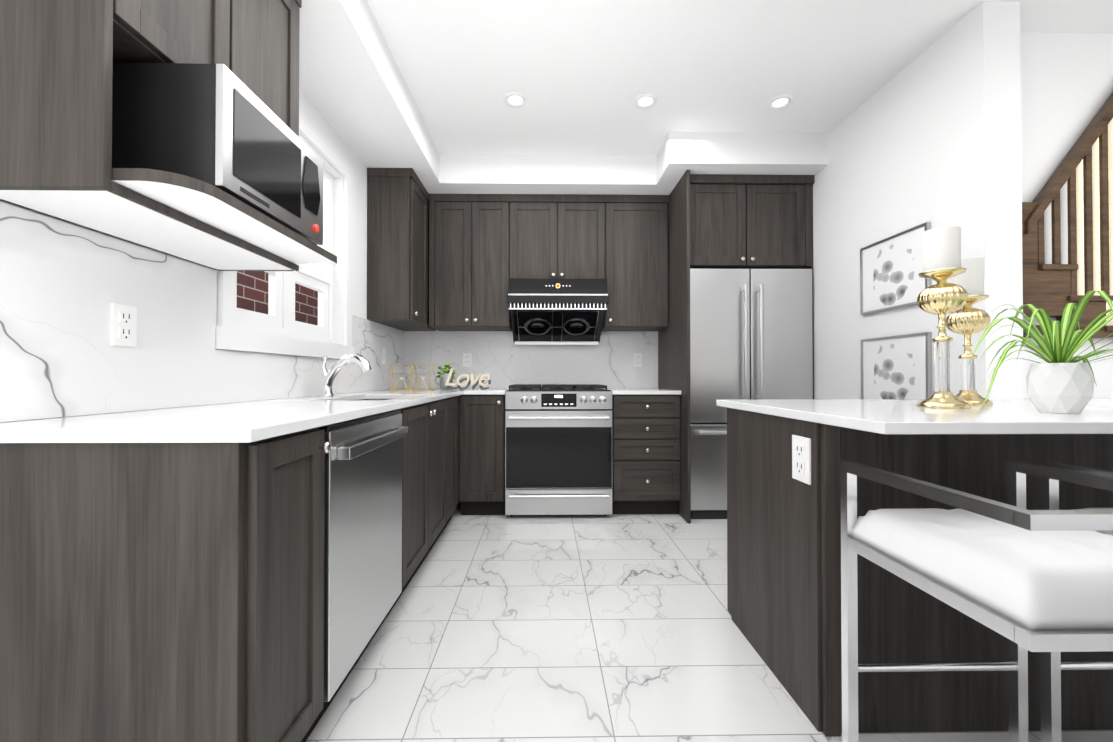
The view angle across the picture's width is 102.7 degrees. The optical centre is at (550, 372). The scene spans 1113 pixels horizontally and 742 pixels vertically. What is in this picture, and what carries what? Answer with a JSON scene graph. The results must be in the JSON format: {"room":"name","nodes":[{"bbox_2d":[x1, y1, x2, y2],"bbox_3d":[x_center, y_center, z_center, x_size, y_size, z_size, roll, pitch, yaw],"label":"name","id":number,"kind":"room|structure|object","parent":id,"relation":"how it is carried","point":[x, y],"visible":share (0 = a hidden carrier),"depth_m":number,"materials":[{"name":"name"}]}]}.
{"room":"kitchen","nodes":[
{"label":"kitchen","id":0,"kind":"room"},
{"bbox_2d":[0,88,388,421],"bbox_3d":[-1.315,-0.309,1.085,0.150,2.673,5.520,0,-1,-1],"label":"wall","id":1,"kind":"structure","parent":0,"point":[314,118],"depth_m":2.87,"materials":[{"name":"paint"}]},
{"bbox_2d":[0,0,301,270],"bbox_3d":[-1.067,-0.904,1.294,0.324,1.048,0.740,0,-1,-1],"label":"upper cabinet","id":2,"kind":"object","parent":1,"relation":"attached to","point":[58,58],"visible":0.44,"depth_m":0.98,"materials":[{"name":"brown wood"}]},
{"bbox_2d":[0,201,403,421],"bbox_3d":[-1.247,-0.126,2.034,0.010,0.492,3.618,0,-1,-1],"label":"backsplash","id":3,"kind":"structure","parent":1,"relation":"attached to","point":[64,286],"depth_m":1.26,"materials":[{"name":"stone"}]},
{"bbox_2d":[111,303,136,346],"bbox_3d":[-1.226,-0.134,1.281,0.010,0.118,0.072,0,-1,-1],"label":"outlet","id":4,"kind":"object","parent":3,"relation":"attached to","point":[123,325],"visible":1,"depth_m":1.28,"materials":[{"name":"plastic"}]},
{"bbox_2d":[381,348,385,363],"bbox_3d":[-1.256,-0.121,3.351,0.012,0.118,0.072,0,-1,-1],"label":"light switch","id":5,"kind":"object","parent":3,"relation":"attached to","point":[383,355],"visible":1,"depth_m":3.34,"materials":[{"name":"plastic"}]},
{"bbox_2d":[112,168,336,263],"bbox_3d":[-0.999,-0.417,1.291,0.432,0.026,0.696,0,-1,-1],"label":"shelf","id":6,"kind":"object","parent":1,"relation":"attached to","point":[210,205],"visible":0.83,"depth_m":1.13,"materials":[{"name":"brown wood"}]},
{"bbox_2d":[112,63,322,244],"bbox_3d":[-0.984,-0.583,1.302,0.413,0.306,0.482,0,-1,-1],"label":"microwave","id":7,"kind":"object","parent":6,"relation":"on","point":[223,127],"visible":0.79,"depth_m":1.06,"materials":[{"name":"black metal"}]},
{"bbox_2d":[215,113,354,358],"bbox_3d":[-1.317,-0.677,2.229,0.180,1.190,1.160,0,-1,-1],"label":"window","id":8,"kind":"structure","parent":1,"relation":"in","point":[278,329],"depth_m":2.42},
{"bbox_2d":[367,168,435,330],"bbox_3d":[-1.105,-0.885,3.461,0.336,1.048,0.783,0,-1,-1],"label":"upper cabinet","id":9,"kind":"object","parent":1,"relation":"attached to","point":[398,248],"visible":1,"depth_m":3.08,"materials":[{"name":"brown wood"}]},
{"bbox_2d":[299,0,1112,194],"bbox_3d":[1.563,-1.587,1.215,5.910,0.313,5.670,0,-1,-1],"label":"ceiling","id":10,"kind":"structure","parent":0,"point":[421,88],"depth_m":2.42,"materials":[{"name":"paint"}]},
{"bbox_2d":[504,91,526,106],"bbox_3d":[-0.211,-1.625,2.654,0.140,0.011,0.140,0,-1,-1],"label":"recessed light","id":11,"kind":"object","parent":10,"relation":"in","point":[515,99],"visible":0.96,"depth_m":2.65,"materials":[{"name":"white plastic"}]},
{"bbox_2d":[634,93,657,108],"bbox_3d":[0.568,-1.624,2.666,0.140,0.011,0.140,0,-1,-1],"label":"recessed light","id":12,"kind":"object","parent":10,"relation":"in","point":[645,100],"visible":1,"depth_m":2.66,"materials":[{"name":"white plastic"}]},
{"bbox_2d":[767,94,792,109],"bbox_3d":[1.381,-1.624,2.678,0.140,0.011,0.140,0,-1,-1],"label":"recessed light","id":13,"kind":"object","parent":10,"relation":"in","point":[780,101],"visible":0.98,"depth_m":2.67,"materials":[{"name":"white plastic"}]},
{"bbox_2d":[306,502,1112,741],"bbox_3d":[1.565,1.053,1.116,5.910,0.050,5.520,0,-1,-1],"label":"floor","id":14,"kind":"structure","parent":0,"point":[564,628],"depth_m":1.65,"materials":[{"name":"tile"}]},
{"bbox_2d":[0,427,335,741],"bbox_3d":[-0.924,0.585,1.049,0.628,0.886,0.325,0,-1,-1],"label":"base cabinet","id":15,"kind":"object","parent":14,"relation":"on","point":[161,592],"depth_m":0.89,"materials":[{"name":"brown wood"}]},
{"bbox_2d":[0,388,510,442],"bbox_3d":[-0.786,0.138,2.361,0.943,0.028,2.973,0,-1,-1],"label":"countertop","id":16,"kind":"structure","parent":15,"relation":"on","point":[246,422],"depth_m":1.06,"materials":[{"name":"white stone"}]},
{"bbox_2d":[320,353,371,396],"bbox_3d":[-1.050,0.013,2.287,0.259,0.220,0.064,0,-1,-1],"label":"faucet","id":17,"kind":"object","parent":16,"relation":"on","point":[357,359],"visible":1,"depth_m":2.27,"materials":[{"name":"silver metal"}]},
{"bbox_2d":[389,364,412,390],"bbox_3d":[-1.082,0.035,3.226,0.148,0.193,0.118,0,-1,-9],"label":"lantern","id":18,"kind":"object","parent":16,"relation":"on","point":[399,380],"visible":0.9,"depth_m":3.21,"materials":[{"name":"gold metal"}]},
{"bbox_2d":[411,364,434,390],"bbox_3d":[-0.943,0.036,3.288,0.148,0.193,0.118,0,-1,5],"label":"lantern","id":19,"kind":"object","parent":16,"relation":"on","point":[422,379],"visible":0.94,"depth_m":3.27,"materials":[{"name":"gold metal"}]},
{"bbox_2d":[435,363,455,389],"bbox_3d":[-0.827,0.029,3.491,0.159,0.210,0.149,0,-1,-1],"label":"potted plant","id":20,"kind":"object","parent":16,"relation":"on","point":[443,375],"visible":0.75,"depth_m":3.44,"materials":[{"name":"grey"}]},
{"bbox_2d":[445,368,489,385],"bbox_3d":[-0.621,0.034,3.333,0.336,0.131,0.024,0,-1,-1],"label":"love sign","id":21,"kind":"object","parent":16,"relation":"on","point":[473,381],"visible":1,"depth_m":3.32,"materials":[{"name":"beige wood"}]},
{"bbox_2d":[320,410,407,701],"bbox_3d":[-0.886,0.535,1.534,0.622,0.770,0.634,0,-1,-1],"label":"dishwasher","id":22,"kind":"object","parent":15,"relation":"in","point":[363,525],"visible":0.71,"depth_m":1.41,"materials":[{"name":"silver metal"}]},
{"bbox_2d":[397,396,458,551],"bbox_3d":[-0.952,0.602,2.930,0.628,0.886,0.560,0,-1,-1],"label":"base cabinet","id":23,"kind":"object","parent":14,"relation":"on","point":[430,448],"depth_m":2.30,"materials":[{"name":"brown wood"}]},
{"bbox_2d":[459,395,505,514],"bbox_3d":[-0.501,0.607,3.510,0.326,0.886,0.676,0,-1,-1],"label":"base cabinet","id":24,"kind":"object","parent":14,"relation":"on","point":[481,454],"visible":0.92,"depth_m":3.21,"materials":[{"name":"brown wood"}]},
{"bbox_2d":[505,384,611,515],"bbox_3d":[0.054,0.575,3.482,0.764,0.950,0.713,0,-1,-1],"label":"range","id":25,"kind":"object","parent":14,"relation":"on","point":[558,449],"visible":1,"depth_m":3.18,"materials":[{"name":"silver metal"}]},
{"bbox_2d":[612,394,679,513],"bbox_3d":[0.691,0.607,3.527,0.495,0.886,0.676,0,-1,-1],"label":"base cabinet","id":26,"kind":"object","parent":14,"relation":"on","point":[645,454],"visible":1,"depth_m":3.22,"materials":[{"name":"brown wood"}]},
{"bbox_2d":[603,388,680,394],"bbox_3d":[0.689,0.149,3.538,0.500,0.028,0.663,0,-1,-1],"label":"countertop","id":27,"kind":"structure","parent":26,"relation":"on","point":[637,391],"depth_m":3.21,"materials":[{"name":"white stone"}]},
{"bbox_2d":[658,170,814,523],"bbox_3d":[1.412,-0.179,3.489,0.941,2.458,0.788,0,-1,-1],"label":"cabinet","id":28,"kind":"object","parent":14,"relation":"on","point":[721,221],"visible":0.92,"depth_m":3.20,"materials":[{"name":"brown wood"}]},
{"bbox_2d":[690,268,812,518],"bbox_3d":[1.416,0.157,3.481,0.893,1.786,0.764,0,-1,-1],"label":"refrigerator","id":29,"kind":"object","parent":14,"relation":"on","point":[750,334],"visible":0.46,"depth_m":3.16,"materials":[{"name":"silver metal"}]},
{"bbox_2d":[727,408,1112,736],"bbox_3d":[1.986,0.590,1.618,2.452,0.886,0.678,0,-1,-1],"label":"kitchen island","id":30,"kind":"object","parent":14,"relation":"on","point":[784,568],"visible":0.54,"depth_m":1.28,"materials":[{"name":"brown wood"}]},
{"bbox_2d":[792,435,810,484],"bbox_3d":[0.759,0.263,1.351,0.010,0.135,0.090,0,-1,-1],"label":"outlet","id":31,"kind":"object","parent":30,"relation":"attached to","point":[801,459],"visible":1,"depth_m":1.34,"materials":[{"name":"plastic"}]},
{"bbox_2d":[716,398,1112,433],"bbox_3d":[1.978,0.131,1.570,2.470,0.028,1.098,0,-1,-1],"label":"island countertop","id":32,"kind":"structure","parent":30,"relation":"on","point":[909,416],"depth_m":1.17,"materials":[{"name":"white stone"}]},
{"bbox_2d":[916,226,970,408],"bbox_3d":[1.304,-0.179,1.483,0.138,0.591,0.138,0,-1,-1],"label":"candle holder","id":33,"kind":"object","parent":32,"relation":"on","point":[941,298],"visible":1,"depth_m":1.46,"materials":[{"name":"gold metal"}]},
{"bbox_2d":[946,257,992,404],"bbox_3d":[1.542,-0.149,1.647,0.131,0.534,0.131,0,-1,-1],"label":"candle holder","id":34,"kind":"object","parent":32,"relation":"on","point":[967,320],"visible":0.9,"depth_m":1.62,"materials":[{"name":"gold metal"}]},
{"bbox_2d":[969,291,1112,413],"bbox_3d":[1.420,-0.049,1.106,0.804,0.324,0.655,0,-1,-1],"label":"spider plant","id":35,"kind":"object","parent":32,"relation":"on","point":[1061,380],"visible":1,"depth_m":1.23,"materials":[{"name":"green plant"}]},
{"bbox_2d":[840,460,1112,741],"bbox_3d":[0.982,0.627,0.926,0.460,0.800,0.450,0,-1,-1],"label":"bar stool","id":36,"kind":"object","parent":14,"relation":"on","point":[1018,575],"visible":1,"depth_m":0.88,"materials":[{"name":"silver metal"}]},
{"bbox_2d":[1038,460,1112,741],"bbox_3d":[1.502,0.627,0.934,0.460,0.800,0.450,0,-1,-1],"label":"bar stool","id":37,"kind":"object","parent":14,"relation":"on","point":[1052,665],"visible":0.38,"depth_m":1.13,"materials":[{"name":"silver metal"}]},
{"bbox_2d":[813,2,1023,399],"bbox_3d":[1.976,-0.292,2.925,0.167,2.673,1.940,0,-1,-1],"label":"wall","id":38,"kind":"structure","parent":0,"point":[932,133],"depth_m":2.20,"materials":[{"name":"paint"}]},
{"bbox_2d":[860,222,930,314],"bbox_3d":[1.888,-0.550,2.461,0.022,0.400,0.470,0,-1,-1],"label":"picture","id":39,"kind":"object","parent":38,"relation":"attached to","point":[891,268],"visible":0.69,"depth_m":2.45,"materials":[{"name":"grey paper"}]},
{"bbox_2d":[861,332,931,398],"bbox_3d":[1.888,0.000,2.456,0.022,0.400,0.470,0,-1,-1],"label":"picture","id":40,"kind":"object","parent":38,"relation":"attached to","point":[897,367],"visible":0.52,"depth_m":2.42,"materials":[{"name":"grey paper"}]},
{"bbox_2d":[1020,32,1112,397],"bbox_3d":[3.287,-0.298,2.219,2.433,2.673,0.150,0,-1,-1],"label":"wall","id":41,"kind":"structure","parent":0,"point":[1066,85],"depth_m":2.14,"materials":[{"name":"paint"}]},
{"bbox_2d":[1022,92,1112,337],"bbox_3d":[2.745,-0.941,2.101,1.120,1.555,0.078,0,-1,-1],"label":"stair railing","id":42,"kind":"object","parent":41,"relation":"attached to","point":[1084,169],"visible":0.75,"depth_m":2.08,"materials":[{"name":"brown wood"}]},
{"bbox_3d":[1.522,-0.283,3.963,5.910,2.673,0.150,0,-1,-1],"label":"wall","id":43,"kind":"structure","parent":0,"visible":0},
{"bbox_2d":[429,194,520,330],"bbox_3d":[-0.613,-0.883,3.685,0.694,1.048,0.348,0,-1,-1],"label":"upper cabinet","id":44,"kind":"object","parent":43,"relation":"attached to","point":[483,248],"depth_m":3.52,"materials":[{"name":"brown wood"}]},
{"bbox_2d":[403,331,657,387],"bbox_3d":[-0.167,-0.286,3.856,2.201,0.846,0.010,0,-1,-1],"label":"backsplash","id":45,"kind":"structure","parent":43,"relation":"attached to","point":[501,359],"depth_m":3.85,"materials":[{"name":"stone"}]},
{"bbox_2d":[463,353,470,366],"bbox_3d":[-0.721,-0.106,3.836,0.072,0.118,0.010,0,-1,-1],"label":"electrical outlet","id":46,"kind":"object","parent":45,"relation":"attached to","point":[466,359],"visible":1,"depth_m":3.83,"materials":[{"name":"plastic"}]},
{"bbox_2d":[634,353,641,366],"bbox_3d":[0.755,-0.106,3.858,0.072,0.118,0.010,0,-1,-1],"label":"electrical outlet","id":47,"kind":"object","parent":45,"relation":"attached to","point":[637,359],"visible":1,"depth_m":3.86,"materials":[{"name":"plastic"}]},
{"bbox_2d":[507,278,608,344],"bbox_3d":[0.052,-0.473,3.610,0.766,0.477,0.485,0,-1,-1],"label":"range hood","id":48,"kind":"object","parent":43,"relation":"attached to","point":[557,311],"visible":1,"depth_m":3.43,"materials":[{"name":"black metal"}]},
{"bbox_2d":[521,194,608,281],"bbox_3d":[0.052,-1.060,3.697,0.760,0.693,0.348,0,-1,-1],"label":"upper cabinet","id":49,"kind":"object","parent":43,"relation":"attached to","point":[564,236],"depth_m":3.53,"materials":[{"name":"brown wood"}]},
{"bbox_2d":[602,195,668,330],"bbox_3d":[0.652,-0.883,3.704,0.568,1.048,0.348,0,-1,-1],"label":"upper cabinet","id":50,"kind":"object","parent":43,"relation":"attached to","point":[637,286],"depth_m":3.54,"materials":[{"name":"brown wood"}]},
{"label":"outside","id":51,"kind":"structure","parent":0,"visible":0},
{"bbox_2d":[237,264,317,325],"bbox_3d":[-1.983,-0.861,2.271,0.050,2.600,3.100,0,-1,-1],"label":"brick","id":52,"kind":"object","parent":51,"point":[252,290],"depth_m":3.05,"materials":[{"name":"red brick"}]}
]}

